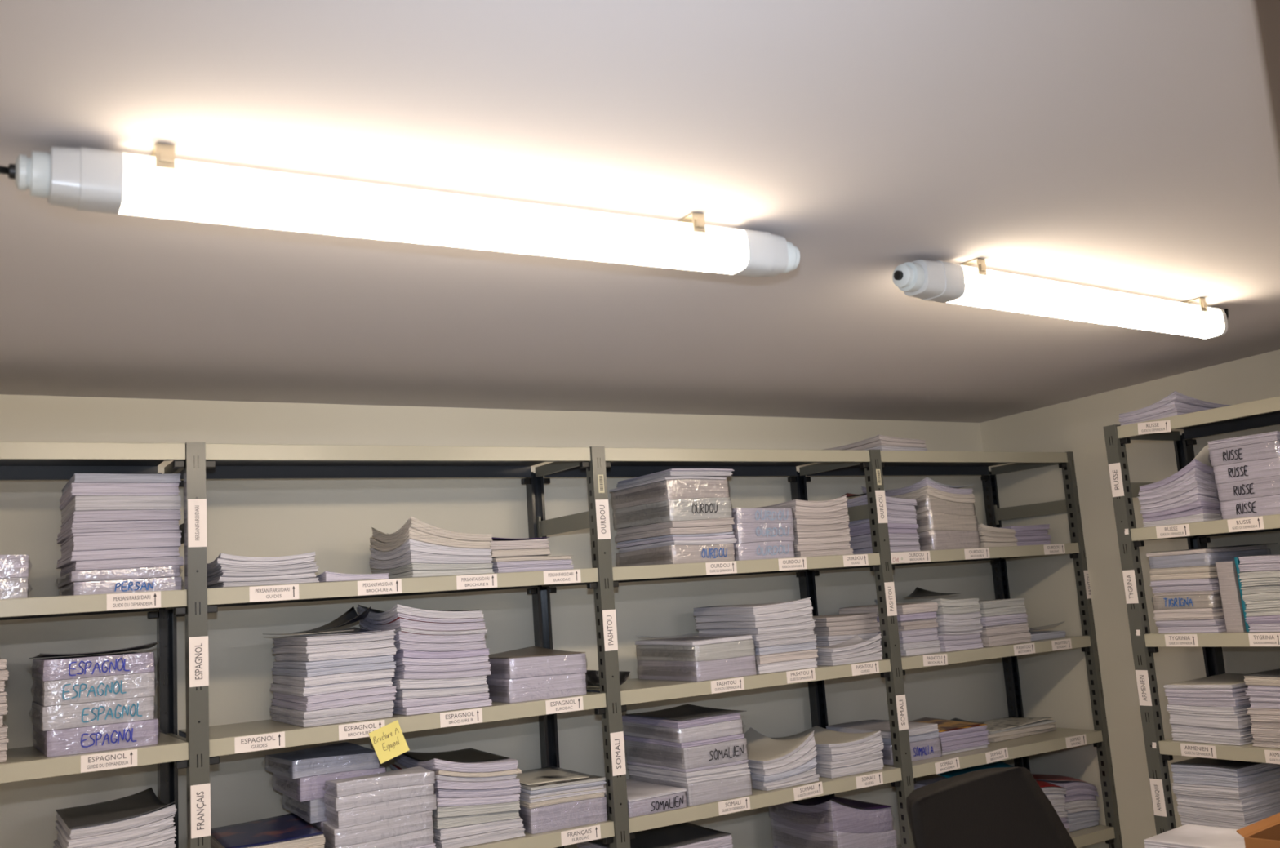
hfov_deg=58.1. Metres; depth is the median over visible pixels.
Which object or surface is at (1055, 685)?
wall
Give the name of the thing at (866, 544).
booklet
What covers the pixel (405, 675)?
booklet
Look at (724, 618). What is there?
booklet
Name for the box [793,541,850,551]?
booklet
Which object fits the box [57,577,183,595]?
wrapped bundle
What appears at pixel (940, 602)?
booklet
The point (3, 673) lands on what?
booklet
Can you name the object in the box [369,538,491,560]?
booklet
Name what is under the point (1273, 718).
booklet
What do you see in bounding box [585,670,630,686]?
catalogue
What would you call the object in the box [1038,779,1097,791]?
booklet
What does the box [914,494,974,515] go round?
wrapped bundle
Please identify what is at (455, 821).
booklet
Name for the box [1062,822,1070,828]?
booklet
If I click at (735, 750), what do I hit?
wrapped bundle
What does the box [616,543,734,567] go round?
wrapped bundle
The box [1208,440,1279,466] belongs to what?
wrapped bundle
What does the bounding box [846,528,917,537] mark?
booklet
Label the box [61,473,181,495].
booklet
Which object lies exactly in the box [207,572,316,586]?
booklet
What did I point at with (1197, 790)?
booklet
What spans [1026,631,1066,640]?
booklet
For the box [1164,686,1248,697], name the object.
booklet
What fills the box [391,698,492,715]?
booklet
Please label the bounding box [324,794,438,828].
wrapped bundle
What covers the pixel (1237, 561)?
folder
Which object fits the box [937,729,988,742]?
booklet
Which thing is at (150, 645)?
sheet
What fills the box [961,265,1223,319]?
mounting rail
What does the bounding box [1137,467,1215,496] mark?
booklet
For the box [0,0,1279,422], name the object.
ceiling
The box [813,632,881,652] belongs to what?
booklet
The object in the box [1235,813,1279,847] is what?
cardboard box
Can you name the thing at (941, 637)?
booklet
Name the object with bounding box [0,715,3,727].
booklet
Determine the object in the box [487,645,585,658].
sheet
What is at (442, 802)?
booklet
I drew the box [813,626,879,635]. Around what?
booklet
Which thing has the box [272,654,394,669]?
booklet
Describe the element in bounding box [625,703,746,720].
sheet
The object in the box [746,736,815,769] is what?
booklet
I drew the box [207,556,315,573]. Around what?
booklet
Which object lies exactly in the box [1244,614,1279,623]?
booklet
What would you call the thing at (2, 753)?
booklet
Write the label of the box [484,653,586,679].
wrapped bundle
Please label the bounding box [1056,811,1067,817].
booklet
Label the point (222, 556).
booklet
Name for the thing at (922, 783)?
booklet
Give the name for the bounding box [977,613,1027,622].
booklet
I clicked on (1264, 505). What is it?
wrapped bundle
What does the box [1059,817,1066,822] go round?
booklet
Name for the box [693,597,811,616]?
booklet
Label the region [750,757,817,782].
booklet
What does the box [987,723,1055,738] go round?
booklet
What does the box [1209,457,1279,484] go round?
wrapped bundle
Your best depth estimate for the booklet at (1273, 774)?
3.09 m
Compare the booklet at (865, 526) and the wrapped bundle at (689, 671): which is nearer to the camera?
the wrapped bundle at (689, 671)
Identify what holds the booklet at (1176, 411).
on the shelving unit at (1159, 750)
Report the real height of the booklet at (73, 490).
0.029 m
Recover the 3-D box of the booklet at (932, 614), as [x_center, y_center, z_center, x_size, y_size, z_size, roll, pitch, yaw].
[0.788,0.618,3.679,0.159,0.023,0.296,1,-10,-32]
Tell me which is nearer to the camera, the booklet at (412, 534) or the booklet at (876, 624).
the booklet at (412, 534)
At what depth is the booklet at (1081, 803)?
3.83 m
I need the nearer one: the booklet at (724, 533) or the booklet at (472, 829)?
the booklet at (472, 829)
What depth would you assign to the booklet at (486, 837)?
2.71 m
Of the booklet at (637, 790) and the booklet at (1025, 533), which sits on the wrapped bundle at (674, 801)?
the booklet at (637, 790)
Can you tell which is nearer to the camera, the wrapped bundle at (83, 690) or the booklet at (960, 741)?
the wrapped bundle at (83, 690)
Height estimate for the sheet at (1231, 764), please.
0.012 m
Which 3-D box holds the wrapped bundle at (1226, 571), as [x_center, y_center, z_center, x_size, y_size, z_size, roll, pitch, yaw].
[1.658,0.462,3.120,0.213,0.186,0.053,1,-10,-32]
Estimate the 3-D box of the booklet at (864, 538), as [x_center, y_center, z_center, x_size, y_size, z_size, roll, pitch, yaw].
[0.725,0.373,3.716,0.191,0.027,0.302,1,-10,-32]
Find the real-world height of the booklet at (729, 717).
0.022 m
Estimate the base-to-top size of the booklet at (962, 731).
0.019 m
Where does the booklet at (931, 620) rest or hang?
on the booklet at (926, 625)
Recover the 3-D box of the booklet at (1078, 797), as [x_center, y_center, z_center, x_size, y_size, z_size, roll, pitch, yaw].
[1.386,1.272,3.957,0.164,0.036,0.300,1,-10,-32]
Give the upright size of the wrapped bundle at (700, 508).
0.061 m
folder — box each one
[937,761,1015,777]
[1234,557,1258,631]
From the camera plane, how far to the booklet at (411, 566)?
2.78 m
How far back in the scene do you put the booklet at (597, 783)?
2.84 m
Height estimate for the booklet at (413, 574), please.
0.018 m
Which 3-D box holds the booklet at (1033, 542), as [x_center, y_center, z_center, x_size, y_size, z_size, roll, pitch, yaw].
[1.254,0.429,4.040,0.197,0.017,0.299,1,-10,-32]
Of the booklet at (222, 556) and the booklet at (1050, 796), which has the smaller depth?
the booklet at (222, 556)
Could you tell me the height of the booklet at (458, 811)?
0.037 m
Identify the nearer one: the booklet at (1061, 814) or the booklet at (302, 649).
the booklet at (302, 649)
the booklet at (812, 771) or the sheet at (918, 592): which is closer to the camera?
the booklet at (812, 771)
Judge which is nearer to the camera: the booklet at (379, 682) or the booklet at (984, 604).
the booklet at (379, 682)
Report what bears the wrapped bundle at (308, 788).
on the wrapped bundle at (313, 811)
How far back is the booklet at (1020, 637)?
3.73 m
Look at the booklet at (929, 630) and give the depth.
3.56 m
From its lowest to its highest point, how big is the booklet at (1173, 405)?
0.031 m
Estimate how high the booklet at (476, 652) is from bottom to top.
0.038 m
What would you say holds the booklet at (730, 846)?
on the booklet
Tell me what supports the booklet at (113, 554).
on the booklet at (130, 563)
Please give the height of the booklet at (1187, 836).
0.034 m
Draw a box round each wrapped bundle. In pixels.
[0,555,30,578]
[0,577,32,599]
[28,696,155,731]
[30,652,159,681]
[30,671,159,706]
[31,717,158,757]
[55,565,180,587]
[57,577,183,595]
[265,742,379,778]
[273,765,385,801]
[282,793,326,823]
[291,812,326,834]
[321,783,437,811]
[321,809,432,847]
[322,766,438,797]
[323,827,435,847]
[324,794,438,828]
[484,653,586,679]
[485,672,586,702]
[518,796,607,834]
[604,791,686,817]
[611,479,728,509]
[613,497,731,528]
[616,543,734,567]
[622,719,742,742]
[626,737,747,768]
[630,774,751,806]
[636,639,755,661]
[638,655,756,681]
[729,523,794,544]
[731,507,792,524]
[733,541,794,560]
[771,818,897,847]
[881,737,942,765]
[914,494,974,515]
[914,529,980,551]
[915,511,977,533]
[1152,593,1222,609]
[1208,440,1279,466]
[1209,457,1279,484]
[1215,475,1279,501]
[1215,560,1246,632]
[1218,494,1279,519]
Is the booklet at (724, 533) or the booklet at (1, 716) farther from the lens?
the booklet at (724, 533)
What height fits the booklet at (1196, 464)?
0.071 m
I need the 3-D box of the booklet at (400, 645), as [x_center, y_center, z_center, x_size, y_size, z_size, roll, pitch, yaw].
[-0.543,0.546,2.865,0.220,0.044,0.300,1,-10,-32]
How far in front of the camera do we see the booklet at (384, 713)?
2.60 m
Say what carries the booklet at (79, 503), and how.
on the booklet at (105, 515)
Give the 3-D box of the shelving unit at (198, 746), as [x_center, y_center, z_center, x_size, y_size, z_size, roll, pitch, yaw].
[-0.189,1.078,3.009,3.935,2.002,0.400,1,-10,-32]
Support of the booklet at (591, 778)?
on the booklet at (597, 783)
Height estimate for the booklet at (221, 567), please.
0.024 m
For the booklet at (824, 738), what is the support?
on the booklet at (837, 750)
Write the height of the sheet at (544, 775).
0.006 m
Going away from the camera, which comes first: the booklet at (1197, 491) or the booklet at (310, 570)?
the booklet at (310, 570)
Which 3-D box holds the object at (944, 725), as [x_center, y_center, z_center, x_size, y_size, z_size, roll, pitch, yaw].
[0.949,0.976,3.735,0.210,0.011,0.270,1,-10,-32]
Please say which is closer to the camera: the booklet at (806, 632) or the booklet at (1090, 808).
the booklet at (806, 632)
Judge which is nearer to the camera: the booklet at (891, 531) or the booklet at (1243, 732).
the booklet at (1243, 732)
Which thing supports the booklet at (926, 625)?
on the booklet at (929, 630)
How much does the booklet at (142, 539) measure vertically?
0.038 m
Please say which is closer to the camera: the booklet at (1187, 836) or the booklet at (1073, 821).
the booklet at (1187, 836)
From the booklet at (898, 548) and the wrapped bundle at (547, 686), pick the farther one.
the booklet at (898, 548)
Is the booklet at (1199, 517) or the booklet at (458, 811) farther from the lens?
the booklet at (1199, 517)
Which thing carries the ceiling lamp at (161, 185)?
attached to the ceiling
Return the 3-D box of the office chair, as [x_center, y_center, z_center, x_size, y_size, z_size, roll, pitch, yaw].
[0.808,1.218,1.844,0.604,1.238,0.588,1,-10,-32]
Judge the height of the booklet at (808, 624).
0.026 m
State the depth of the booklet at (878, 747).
3.33 m
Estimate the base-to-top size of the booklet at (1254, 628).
0.023 m
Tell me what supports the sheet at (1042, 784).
on the booklet at (1046, 789)
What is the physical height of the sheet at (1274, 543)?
0.004 m
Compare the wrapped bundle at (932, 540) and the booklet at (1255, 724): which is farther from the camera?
the wrapped bundle at (932, 540)
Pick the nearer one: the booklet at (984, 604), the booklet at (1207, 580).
the booklet at (1207, 580)
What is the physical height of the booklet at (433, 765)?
0.052 m
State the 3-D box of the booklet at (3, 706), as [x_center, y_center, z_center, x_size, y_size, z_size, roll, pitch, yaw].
[-1.415,0.584,2.328,0.226,0.026,0.300,1,-10,-32]
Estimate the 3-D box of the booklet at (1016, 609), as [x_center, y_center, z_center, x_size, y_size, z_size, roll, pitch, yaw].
[1.114,0.633,3.876,0.204,0.027,0.302,1,-10,-32]
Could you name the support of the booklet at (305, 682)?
on the booklet at (379, 682)
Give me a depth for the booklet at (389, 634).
2.63 m
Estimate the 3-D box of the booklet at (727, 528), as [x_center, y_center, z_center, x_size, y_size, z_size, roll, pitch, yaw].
[0.093,0.315,3.298,0.212,0.022,0.302,1,-10,-32]
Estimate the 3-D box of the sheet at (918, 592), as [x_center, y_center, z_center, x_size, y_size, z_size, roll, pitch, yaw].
[0.985,0.564,3.891,0.150,0.031,0.170,-9,-10,29]
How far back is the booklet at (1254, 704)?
2.97 m
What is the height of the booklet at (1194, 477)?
0.054 m
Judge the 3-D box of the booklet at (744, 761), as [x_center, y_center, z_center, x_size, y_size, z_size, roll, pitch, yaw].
[0.128,0.935,3.192,0.208,0.012,0.301,1,-10,-32]
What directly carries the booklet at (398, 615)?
on the booklet at (399, 623)
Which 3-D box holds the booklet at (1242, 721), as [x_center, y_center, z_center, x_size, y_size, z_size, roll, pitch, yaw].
[1.647,0.803,3.189,0.300,0.039,0.201,1,-10,-32]
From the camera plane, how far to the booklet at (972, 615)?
3.64 m
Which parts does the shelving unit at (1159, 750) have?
post, shelf, post, shelf, shelf, shelf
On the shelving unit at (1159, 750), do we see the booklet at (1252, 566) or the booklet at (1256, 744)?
the booklet at (1256, 744)
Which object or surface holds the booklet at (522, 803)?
on the wrapped bundle at (587, 811)
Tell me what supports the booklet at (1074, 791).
on the booklet at (1078, 797)
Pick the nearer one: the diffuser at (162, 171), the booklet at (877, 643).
the diffuser at (162, 171)
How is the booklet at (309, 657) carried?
on the booklet at (372, 660)
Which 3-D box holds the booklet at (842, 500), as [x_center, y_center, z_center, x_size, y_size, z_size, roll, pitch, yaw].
[0.462,0.254,3.546,0.208,0.039,0.303,1,-10,-32]
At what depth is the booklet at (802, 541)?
3.40 m
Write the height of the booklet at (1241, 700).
0.026 m
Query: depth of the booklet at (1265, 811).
3.07 m
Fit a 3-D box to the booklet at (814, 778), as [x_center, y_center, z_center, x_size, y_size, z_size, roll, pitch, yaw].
[0.348,1.020,3.324,0.194,0.020,0.301,1,-10,-32]
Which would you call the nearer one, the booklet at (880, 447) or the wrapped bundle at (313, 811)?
the wrapped bundle at (313, 811)
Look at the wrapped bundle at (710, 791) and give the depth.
3.06 m
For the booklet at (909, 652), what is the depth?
3.54 m
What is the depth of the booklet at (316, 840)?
2.48 m
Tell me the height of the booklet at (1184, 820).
0.036 m
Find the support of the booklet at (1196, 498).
on the booklet at (1199, 504)
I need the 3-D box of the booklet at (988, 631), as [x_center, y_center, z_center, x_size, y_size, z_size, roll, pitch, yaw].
[1.121,0.691,3.870,0.204,0.036,0.302,1,-10,-32]
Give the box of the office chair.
[906,767,1076,847]
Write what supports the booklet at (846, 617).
on the booklet at (868, 620)
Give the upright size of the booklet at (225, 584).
0.012 m
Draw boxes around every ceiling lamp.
[0,142,799,277]
[892,257,1228,339]
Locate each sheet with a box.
[29,640,159,658]
[262,630,351,635]
[279,626,381,637]
[296,606,371,632]
[364,606,478,613]
[402,747,509,762]
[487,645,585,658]
[491,537,549,541]
[492,555,573,559]
[515,768,588,785]
[588,822,731,847]
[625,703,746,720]
[790,795,892,808]
[836,491,886,498]
[863,477,972,490]
[904,586,957,597]
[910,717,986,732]
[951,717,984,723]
[1031,773,1093,785]
[1035,779,1065,788]
[1151,542,1277,552]
[1170,757,1262,769]
[1192,444,1213,467]
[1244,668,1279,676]
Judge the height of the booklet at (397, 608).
0.057 m
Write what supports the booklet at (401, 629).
on the booklet at (400, 636)
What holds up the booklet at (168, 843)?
on the booklet
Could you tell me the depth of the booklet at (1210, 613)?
3.17 m
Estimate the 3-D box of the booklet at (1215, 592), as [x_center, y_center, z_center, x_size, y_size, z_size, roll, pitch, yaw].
[1.627,0.471,3.257,0.302,0.012,0.186,1,-10,-32]
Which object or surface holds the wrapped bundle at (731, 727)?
on the booklet at (723, 739)
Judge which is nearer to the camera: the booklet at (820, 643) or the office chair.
the office chair
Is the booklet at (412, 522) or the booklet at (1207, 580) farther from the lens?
the booklet at (1207, 580)
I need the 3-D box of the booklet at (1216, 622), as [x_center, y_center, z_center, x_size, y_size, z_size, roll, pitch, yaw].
[1.630,0.553,3.253,0.299,0.019,0.183,1,-10,-32]
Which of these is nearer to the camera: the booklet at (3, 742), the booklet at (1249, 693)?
the booklet at (3, 742)
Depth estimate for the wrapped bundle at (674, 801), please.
2.95 m
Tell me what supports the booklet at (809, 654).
on the booklet at (789, 665)
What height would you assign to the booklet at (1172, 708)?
0.024 m
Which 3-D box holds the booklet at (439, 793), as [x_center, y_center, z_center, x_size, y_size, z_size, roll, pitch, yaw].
[-0.454,0.895,2.857,0.216,0.039,0.302,1,-10,-32]
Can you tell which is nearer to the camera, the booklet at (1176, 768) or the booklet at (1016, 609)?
the booklet at (1176, 768)
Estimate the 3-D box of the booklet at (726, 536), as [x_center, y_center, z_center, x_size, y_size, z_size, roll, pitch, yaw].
[0.098,0.336,3.297,0.213,0.014,0.302,1,-10,-32]
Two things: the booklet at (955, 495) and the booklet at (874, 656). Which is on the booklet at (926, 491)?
the booklet at (955, 495)
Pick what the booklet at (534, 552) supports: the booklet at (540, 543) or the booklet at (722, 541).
the booklet at (540, 543)
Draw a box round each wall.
[0,394,1014,847]
[979,349,1279,847]
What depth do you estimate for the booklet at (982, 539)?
3.78 m
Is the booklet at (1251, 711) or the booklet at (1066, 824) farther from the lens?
the booklet at (1066, 824)
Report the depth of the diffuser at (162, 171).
1.54 m
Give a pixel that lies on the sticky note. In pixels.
(388, 742)
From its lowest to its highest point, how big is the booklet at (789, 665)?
0.026 m
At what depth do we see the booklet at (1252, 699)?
2.97 m
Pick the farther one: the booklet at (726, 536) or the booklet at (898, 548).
the booklet at (898, 548)
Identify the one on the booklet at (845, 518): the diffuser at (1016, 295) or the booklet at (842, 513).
the booklet at (842, 513)
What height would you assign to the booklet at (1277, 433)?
0.014 m
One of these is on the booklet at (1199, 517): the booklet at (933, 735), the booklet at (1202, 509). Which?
the booklet at (1202, 509)
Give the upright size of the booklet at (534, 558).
0.011 m
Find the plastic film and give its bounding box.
[637,632,749,638]
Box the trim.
[1253,0,1279,166]
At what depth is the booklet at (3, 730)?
2.26 m
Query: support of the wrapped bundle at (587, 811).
on the shelving unit at (198, 746)
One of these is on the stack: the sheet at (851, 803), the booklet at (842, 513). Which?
the sheet at (851, 803)
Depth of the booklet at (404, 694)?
2.71 m
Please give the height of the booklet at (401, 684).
0.032 m
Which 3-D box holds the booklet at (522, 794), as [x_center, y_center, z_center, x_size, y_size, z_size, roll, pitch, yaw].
[-0.253,0.933,2.973,0.212,0.012,0.300,1,-10,-32]
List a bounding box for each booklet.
[0,657,7,669]
[0,669,8,680]
[0,680,4,692]
[0,690,7,703]
[0,702,8,715]
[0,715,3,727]
[0,722,8,739]
[0,737,8,751]
[0,751,6,762]
[53,837,175,847]
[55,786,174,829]
[55,815,174,847]
[56,520,179,543]
[56,546,180,568]
[56,804,176,839]
[57,826,176,847]
[59,483,179,510]
[60,510,181,532]
[60,530,182,558]
[60,556,183,577]
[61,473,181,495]
[61,495,181,524]
[206,551,315,568]
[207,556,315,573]
[207,561,316,577]
[207,566,319,582]
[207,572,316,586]
[207,577,319,588]
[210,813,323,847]
[210,834,325,847]
[210,844,324,847]
[269,677,393,696]
[269,700,394,719]
[270,708,393,727]
[271,639,395,653]
[271,662,395,676]
[271,693,395,711]
[272,629,395,646]
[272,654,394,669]
[272,668,395,687]
[272,685,396,703]
[275,646,396,662]
[314,571,389,582]
[356,604,484,620]
[358,613,484,624]
[359,617,485,631]
[360,625,487,635]
[368,551,492,569]
[369,527,491,551]
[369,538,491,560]
[370,562,493,575]
[371,515,493,542]
[377,631,485,643]
[383,640,486,652]
[388,568,494,578]
[388,648,489,659]
[388,662,490,673]
[389,764,517,782]
[391,668,490,680]
[391,675,487,689]
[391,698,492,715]
[392,655,488,666]
[392,692,489,707]
[392,751,518,772]
[394,684,488,699]
[394,760,522,777]
[409,842,435,847]
[431,801,520,817]
[431,809,519,829]
[432,817,523,839]
[433,777,520,789]
[433,786,521,797]
[433,826,525,847]
[435,793,519,806]
[489,538,549,550]
[489,559,572,568]
[490,547,551,558]
[491,555,571,563]
[492,564,573,573]
[518,784,604,799]
[518,792,604,808]
[519,788,606,803]
[520,766,605,791]
[520,780,606,795]
[576,835,733,847]
[603,779,686,802]
[608,476,726,492]
[613,524,733,542]
[616,471,732,488]
[616,517,734,535]
[616,534,734,548]
[617,468,733,483]
[617,532,733,544]
[618,537,737,552]
[622,712,741,728]
[623,733,744,748]
[626,760,748,772]
[626,763,749,777]
[628,768,751,784]
[634,635,752,645]
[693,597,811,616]
[694,606,813,622]
[695,613,813,629]
[697,620,815,635]
[715,844,733,847]
[740,627,813,641]
[743,727,813,764]
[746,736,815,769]
[747,746,817,775]
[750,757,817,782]
[751,767,816,786]
[751,773,819,791]
[753,494,848,508]
[753,634,817,647]
[753,641,817,655]
[755,649,818,664]
[755,657,817,674]
[770,725,880,747]
[786,502,847,513]
[791,508,848,519]
[792,515,849,525]
[792,534,851,545]
[793,521,848,532]
[793,528,849,538]
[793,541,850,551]
[794,547,853,557]
[812,612,877,622]
[813,622,879,631]
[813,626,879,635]
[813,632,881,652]
[814,617,877,626]
[814,742,884,761]
[815,632,879,641]
[815,637,872,646]
[815,651,882,666]
[815,750,883,768]
[815,758,883,778]
[816,645,882,660]
[816,734,882,755]
[817,445,927,463]
[817,640,880,656]
[823,434,925,449]
[826,719,938,738]
[838,602,937,616]
[842,494,917,506]
[846,500,915,511]
[846,515,916,526]
[846,522,918,532]
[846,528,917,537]
[847,440,926,450]
[847,533,919,543]
[848,539,919,550]
[852,545,920,554]
[861,478,973,496]
[874,598,979,607]
[874,611,937,622]
[876,626,937,637]
[878,622,938,631]
[879,646,942,656]
[880,633,938,643]
[880,640,940,649]
[882,730,939,745]
[886,509,916,518]
[888,484,974,498]
[897,617,937,626]
[903,488,975,503]
[914,776,947,790]
[936,604,980,614]
[936,611,982,620]
[936,617,981,626]
[937,623,982,632]
[937,629,982,635]
[937,632,981,640]
[937,724,986,737]
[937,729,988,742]
[938,638,982,646]
[940,643,983,652]
[940,734,987,747]
[941,739,989,752]
[942,744,987,755]
[977,524,1016,533]
[977,528,1015,537]
[977,598,1025,608]
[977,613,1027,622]
[978,632,1031,646]
[978,717,1051,731]
[979,536,1017,542]
[979,605,1026,617]
[979,622,1029,636]
[980,542,1017,547]
[980,617,1027,626]
[987,719,1055,734]
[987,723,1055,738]
[987,726,1056,742]
[999,524,1050,531]
[1014,529,1048,536]
[1015,534,1051,541]
[1017,539,1050,546]
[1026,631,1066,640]
[1028,621,1064,631]
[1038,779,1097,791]
[1040,786,1066,794]
[1044,793,1065,799]
[1048,799,1066,805]
[1053,805,1065,811]
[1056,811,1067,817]
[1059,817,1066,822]
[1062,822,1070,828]
[1063,788,1098,796]
[1063,794,1096,803]
[1064,800,1097,810]
[1065,806,1099,813]
[1066,809,1099,819]
[1066,814,1099,826]
[1068,820,1098,832]
[1118,400,1212,422]
[1119,391,1231,417]
[1119,408,1196,426]
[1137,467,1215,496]
[1137,474,1216,500]
[1138,458,1213,491]
[1139,480,1217,505]
[1139,494,1222,514]
[1140,487,1218,509]
[1142,500,1220,517]
[1142,506,1220,521]
[1142,513,1222,527]
[1143,823,1245,847]
[1146,545,1267,556]
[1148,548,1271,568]
[1149,565,1217,574]
[1149,577,1218,586]
[1150,571,1217,581]
[1151,583,1220,593]
[1152,590,1220,595]
[1153,606,1224,621]
[1155,617,1225,626]
[1157,624,1226,633]
[1163,673,1248,688]
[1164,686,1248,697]
[1166,695,1250,706]
[1166,703,1251,715]
[1168,711,1252,729]
[1170,724,1254,737]
[1170,763,1279,777]
[1171,732,1254,746]
[1171,777,1279,799]
[1172,767,1279,787]
[1174,789,1279,811]
[1177,801,1279,824]
[1179,815,1266,829]
[1206,431,1279,444]
[1207,435,1279,450]
[1238,554,1279,564]
[1238,562,1279,572]
[1238,570,1279,579]
[1240,577,1279,586]
[1240,584,1279,594]
[1242,591,1279,601]
[1244,599,1279,608]
[1244,607,1279,616]
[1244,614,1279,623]
[1244,675,1279,686]
[1244,690,1279,697]
[1246,707,1279,715]
[1247,684,1279,692]
[1248,622,1279,632]
[1248,696,1279,702]
[1249,702,1279,708]
[1249,715,1279,722]
[1250,721,1279,728]
[1250,727,1279,735]
[1252,733,1279,742]
[1252,740,1279,748]
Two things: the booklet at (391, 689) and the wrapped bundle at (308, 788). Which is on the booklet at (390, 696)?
the booklet at (391, 689)
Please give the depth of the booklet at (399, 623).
2.75 m
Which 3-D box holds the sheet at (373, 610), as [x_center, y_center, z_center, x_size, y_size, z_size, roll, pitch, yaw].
[-0.546,0.461,2.872,0.200,0.030,0.260,1,-10,-32]
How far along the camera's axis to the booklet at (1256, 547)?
3.20 m
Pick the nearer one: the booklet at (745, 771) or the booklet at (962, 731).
the booklet at (745, 771)
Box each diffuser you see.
[119,173,748,274]
[123,153,747,245]
[946,279,1224,338]
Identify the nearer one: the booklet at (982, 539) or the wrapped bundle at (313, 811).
the wrapped bundle at (313, 811)
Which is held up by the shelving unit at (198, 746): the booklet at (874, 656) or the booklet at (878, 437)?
the booklet at (874, 656)
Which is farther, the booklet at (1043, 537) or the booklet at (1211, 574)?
the booklet at (1043, 537)
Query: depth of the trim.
0.69 m
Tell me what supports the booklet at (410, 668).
on the booklet at (405, 675)
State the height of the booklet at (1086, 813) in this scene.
0.028 m
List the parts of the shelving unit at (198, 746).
shelf, shelf, shelf, post, post, shelf, shelf, shelf, shelf, post, post, shelf, shelf, shelf, shelf, post, post, shelf, shelf, shelf, shelf, shelf, post, post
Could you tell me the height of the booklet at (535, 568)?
0.013 m
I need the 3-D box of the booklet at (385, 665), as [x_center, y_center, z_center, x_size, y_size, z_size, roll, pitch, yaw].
[-0.732,0.581,2.739,0.210,0.018,0.302,1,-10,-32]
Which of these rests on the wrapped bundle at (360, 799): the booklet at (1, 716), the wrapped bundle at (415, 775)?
the wrapped bundle at (415, 775)
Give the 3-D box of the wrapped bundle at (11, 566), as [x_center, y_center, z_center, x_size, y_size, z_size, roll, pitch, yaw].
[-1.396,0.308,2.394,0.229,0.050,0.302,1,-10,-32]
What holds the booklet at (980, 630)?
on the booklet at (941, 637)
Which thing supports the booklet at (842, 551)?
on the shelving unit at (198, 746)
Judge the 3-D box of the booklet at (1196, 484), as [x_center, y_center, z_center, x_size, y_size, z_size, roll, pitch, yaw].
[1.599,0.196,3.294,0.299,0.049,0.186,1,-10,-32]
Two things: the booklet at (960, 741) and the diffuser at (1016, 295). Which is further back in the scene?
the booklet at (960, 741)
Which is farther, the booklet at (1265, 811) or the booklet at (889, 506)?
the booklet at (889, 506)
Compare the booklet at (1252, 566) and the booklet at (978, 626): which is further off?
the booklet at (978, 626)
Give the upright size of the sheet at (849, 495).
0.031 m
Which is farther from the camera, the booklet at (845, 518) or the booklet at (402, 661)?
the booklet at (845, 518)
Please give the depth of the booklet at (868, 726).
3.59 m
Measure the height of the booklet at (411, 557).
0.041 m
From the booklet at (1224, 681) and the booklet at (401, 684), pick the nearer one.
the booklet at (401, 684)
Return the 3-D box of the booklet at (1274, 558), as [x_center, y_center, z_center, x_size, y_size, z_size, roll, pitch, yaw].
[1.756,0.350,3.037,0.300,0.024,0.192,1,-10,-32]
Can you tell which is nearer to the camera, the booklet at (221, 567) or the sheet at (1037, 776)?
the booklet at (221, 567)
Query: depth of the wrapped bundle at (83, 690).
2.36 m
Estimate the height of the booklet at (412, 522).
0.066 m
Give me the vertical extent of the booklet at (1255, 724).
0.020 m
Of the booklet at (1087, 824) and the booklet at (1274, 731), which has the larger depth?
the booklet at (1087, 824)
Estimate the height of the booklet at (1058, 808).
0.029 m
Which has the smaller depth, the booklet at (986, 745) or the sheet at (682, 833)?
the sheet at (682, 833)
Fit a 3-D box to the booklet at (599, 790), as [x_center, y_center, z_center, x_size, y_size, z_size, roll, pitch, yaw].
[-0.249,0.942,2.969,0.216,0.012,0.304,1,-10,-32]
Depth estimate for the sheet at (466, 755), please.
2.88 m
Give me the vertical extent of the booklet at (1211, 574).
0.021 m
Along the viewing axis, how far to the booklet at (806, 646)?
3.26 m
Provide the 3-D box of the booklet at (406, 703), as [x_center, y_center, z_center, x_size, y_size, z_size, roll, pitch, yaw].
[-0.534,0.674,2.842,0.221,0.021,0.301,1,-10,-32]
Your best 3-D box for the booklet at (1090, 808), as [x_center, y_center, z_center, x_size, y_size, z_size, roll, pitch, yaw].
[1.401,1.309,3.955,0.162,0.024,0.298,1,-10,-32]
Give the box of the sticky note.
[368,720,409,764]
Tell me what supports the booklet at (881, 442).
on the booklet at (880, 447)
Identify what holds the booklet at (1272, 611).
on the booklet at (1264, 619)
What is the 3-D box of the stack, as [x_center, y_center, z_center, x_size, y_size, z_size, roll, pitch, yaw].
[0.567,1.157,3.459,0.253,0.120,0.309,1,-10,-32]
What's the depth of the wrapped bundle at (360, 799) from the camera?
2.59 m
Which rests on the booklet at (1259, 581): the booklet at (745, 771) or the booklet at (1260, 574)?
the booklet at (1260, 574)
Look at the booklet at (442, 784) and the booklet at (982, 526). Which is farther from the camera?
the booklet at (982, 526)
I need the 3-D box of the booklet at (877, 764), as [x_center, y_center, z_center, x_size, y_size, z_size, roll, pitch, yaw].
[0.552,1.019,3.454,0.201,0.032,0.299,1,-10,-32]
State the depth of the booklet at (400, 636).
2.73 m
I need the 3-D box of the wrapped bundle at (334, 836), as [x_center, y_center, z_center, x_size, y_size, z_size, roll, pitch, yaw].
[-0.598,0.915,2.624,0.250,0.045,0.102,1,-10,-32]
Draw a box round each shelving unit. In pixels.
[0,441,1122,847]
[1103,396,1279,835]
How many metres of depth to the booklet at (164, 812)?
2.34 m
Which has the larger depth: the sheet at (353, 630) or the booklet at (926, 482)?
the booklet at (926, 482)

